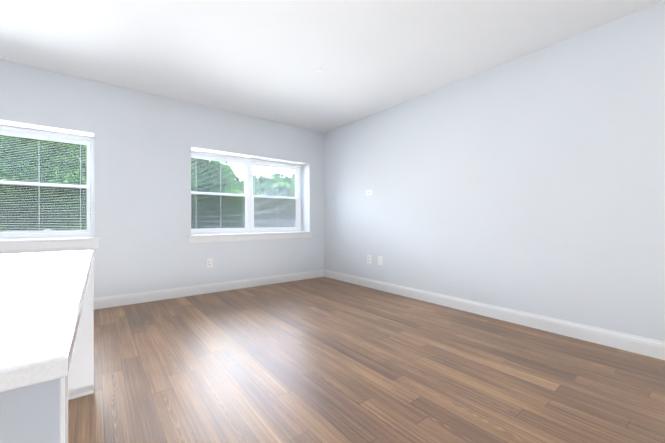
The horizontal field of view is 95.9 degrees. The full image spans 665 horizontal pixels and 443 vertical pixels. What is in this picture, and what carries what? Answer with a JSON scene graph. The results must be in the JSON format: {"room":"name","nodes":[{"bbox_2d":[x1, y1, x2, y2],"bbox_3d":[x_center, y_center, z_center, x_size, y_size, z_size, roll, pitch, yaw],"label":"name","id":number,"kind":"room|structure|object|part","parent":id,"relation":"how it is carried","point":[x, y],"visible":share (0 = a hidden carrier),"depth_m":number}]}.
{"room":"living room","nodes":[
{"label":"living room","id":0,"kind":"room"},
{"bbox_2d":[0,59,323,297],"bbox_3d":[-2.790,-0.333,4.209,6.716,2.870,0.460,0,0,-38],"label":"wall","id":1,"kind":"structure","parent":0,"point":[145,144],"depth_m":4.17},
{"bbox_2d":[0,129,93,238],"bbox_3d":[-4.051,-0.452,3.400,2.115,1.310,0.099,0,0,-38],"label":"window","id":2,"kind":"structure","parent":1,"relation":"in","point":[91,175],"depth_m":3.81},
{"bbox_2d":[0,184,86,231],"bbox_3d":[-4.076,-0.146,3.433,2.003,0.631,0.002,0,0,-38],"label":"screen","id":3,"kind":"object","parent":2,"relation":"attached to","point":[31,203],"depth_m":3.76},
{"bbox_3d":[-4.050,-0.447,3.399,2.023,1.230,0.095,0,0,-38],"label":"window sash","id":4,"kind":"part","parent":2,"relation":"part of"},
{"bbox_2d":[0,126,93,238],"bbox_3d":[-3.580,-0.454,3.655,1.048,1.303,0.048,0,0,-38],"label":"window blind","id":5,"kind":"object","parent":2,"relation":"attached to","point":[47,134],"visible":0.88,"depth_m":3.70},
{"bbox_2d":[0,240,98,251],"bbox_3d":[-3.813,0.285,3.100,2.195,0.105,0.019,0,0,-38],"label":"apron","id":6,"kind":"object","parent":1,"relation":"attached to","point":[40,246],"visible":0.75,"depth_m":3.49},
{"bbox_2d":[0,237,99,242],"bbox_3d":[-3.906,0.218,3.218,2.225,0.028,0.382,0,0,-38],"label":"window sill","id":7,"kind":"structure","parent":1,"relation":"attached to","point":[44,239],"depth_m":3.52},
{"bbox_2d":[94,269,323,309],"bbox_3d":[-2.643,1.030,4.026,6.316,0.143,0.015,0,0,-38],"label":"baseboard","id":8,"kind":"structure","parent":1,"relation":"attached to","point":[127,299],"depth_m":4.49},
{"bbox_2d":[206,258,211,267],"bbox_3d":[-1.895,0.641,4.616,0.085,0.140,0.013,0,0,-38],"label":"electrical outlet","id":9,"kind":"object","parent":1,"relation":"attached to","point":[209,263],"visible":1,"depth_m":4.61},
{"bbox_2d":[191,153,299,233],"bbox_3d":[-1.506,-0.456,5.406,2.115,1.310,0.099,0,0,-38],"label":"window","id":10,"kind":"structure","parent":1,"relation":"in","point":[249,196],"depth_m":5.36},
{"bbox_2d":[191,151,250,233],"bbox_3d":[-1.864,-0.457,5.007,1.048,1.303,0.048,0,0,-38],"label":"window blind","id":11,"kind":"object","parent":10,"relation":"attached to","point":[218,156],"visible":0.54,"depth_m":5.01},
{"bbox_2d":[191,194,295,228],"bbox_3d":[-1.531,-0.151,5.438,2.003,0.631,0.002,0,0,-38],"label":"screen","id":12,"kind":"object","parent":10,"relation":"attached to","point":[234,207],"depth_m":5.24},
{"bbox_3d":[-1.505,-0.452,5.404,2.023,1.230,0.095,0,0,-38],"label":"window sash","id":13,"kind":"part","parent":10,"relation":"part of"},
{"bbox_2d":[251,159,301,231],"bbox_3d":[-1.035,-0.458,5.661,1.048,1.303,0.048,0,0,-38],"label":"window blind","id":14,"kind":"object","parent":10,"relation":"attached to","point":[294,223],"visible":0.92,"depth_m":5.64},
{"bbox_2d":[187,231,312,236],"bbox_3d":[-1.361,0.213,5.223,2.225,0.028,0.382,0,0,-38],"label":"window sill","id":15,"kind":"structure","parent":1,"relation":"attached to","point":[240,234],"depth_m":4.99},
{"bbox_2d":[188,233,311,243],"bbox_3d":[-1.268,0.280,5.105,2.195,0.105,0.019,0,0,-38],"label":"apron","id":16,"kind":"object","parent":1,"relation":"attached to","point":[214,239],"visible":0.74,"depth_m":4.96},
{"bbox_2d":[0,0,664,132],"bbox_3d":[-0.365,-1.811,1.128,6.716,0.100,7.576,0,0,-38],"label":"ceiling","id":17,"kind":"structure","parent":0,"point":[264,59],"depth_m":2.99},
{"bbox_2d":[68,277,664,442],"bbox_3d":[-0.365,1.149,1.135,6.716,0.080,7.576,0,0,-38],"label":"floor","id":18,"kind":"structure","parent":0,"point":[321,360],"depth_m":2.14},
{"bbox_2d":[0,254,93,442],"bbox_3d":[-1.360,0.665,0.906,0.969,0.890,1.938,0,0,-38],"label":"kitchen island","id":19,"kind":"object","parent":18,"relation":"on","point":[40,415],"depth_m":0.43},
{"bbox_2d":[0,250,93,397],"bbox_3d":[-1.360,0.205,0.897,0.980,0.030,1.954,0,0,-38],"label":"island countertop","id":20,"kind":"structure","parent":19,"relation":"on","point":[42,294],"depth_m":0.62},
{"bbox_2d":[324,1,664,341],"bbox_3d":[2.225,-0.331,3.109,0.200,2.870,7.476,0,0,-38],"label":"wall","id":21,"kind":"structure","parent":0,"point":[533,182],"depth_m":3.15},
{"bbox_2d":[367,255,370,263],"bbox_3d":[0.610,0.630,4.989,0.013,0.140,0.085,0,0,-38],"label":"electrical outlet","id":22,"kind":"object","parent":21,"relation":"attached to","point":[369,259],"visible":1,"depth_m":4.98},
{"bbox_2d":[366,190,371,194],"bbox_3d":[0.610,-0.480,4.986,0.013,0.085,0.140,0,0,-38],"label":"outlet","id":23,"kind":"object","parent":21,"relation":"attached to","point":[368,192],"visible":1,"depth_m":4.98},
{"bbox_2d":[378,256,381,264],"bbox_3d":[0.756,0.626,4.793,0.025,0.140,0.085,0,0,-38],"label":"electrical outlet","id":24,"kind":"object","parent":21,"relation":"attached to","point":[379,260],"visible":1,"depth_m":4.79},
{"bbox_2d":[324,269,664,359],"bbox_3d":[2.083,1.033,3.119,0.015,0.143,7.261,0,0,-38],"label":"baseboard","id":25,"kind":"structure","parent":21,"relation":"attached to","point":[634,344],"depth_m":3.13},
{"label":"outside","id":26,"kind":"structure","parent":0,"visible":0},
{"bbox_2d":[0,135,295,238],"bbox_3d":[-6.490,0.198,13.205,27.168,8.448,8.715,0,0,-38],"label":"trees","id":27,"kind":"object","parent":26,"point":[260,190],"depth_m":8.56}
]}

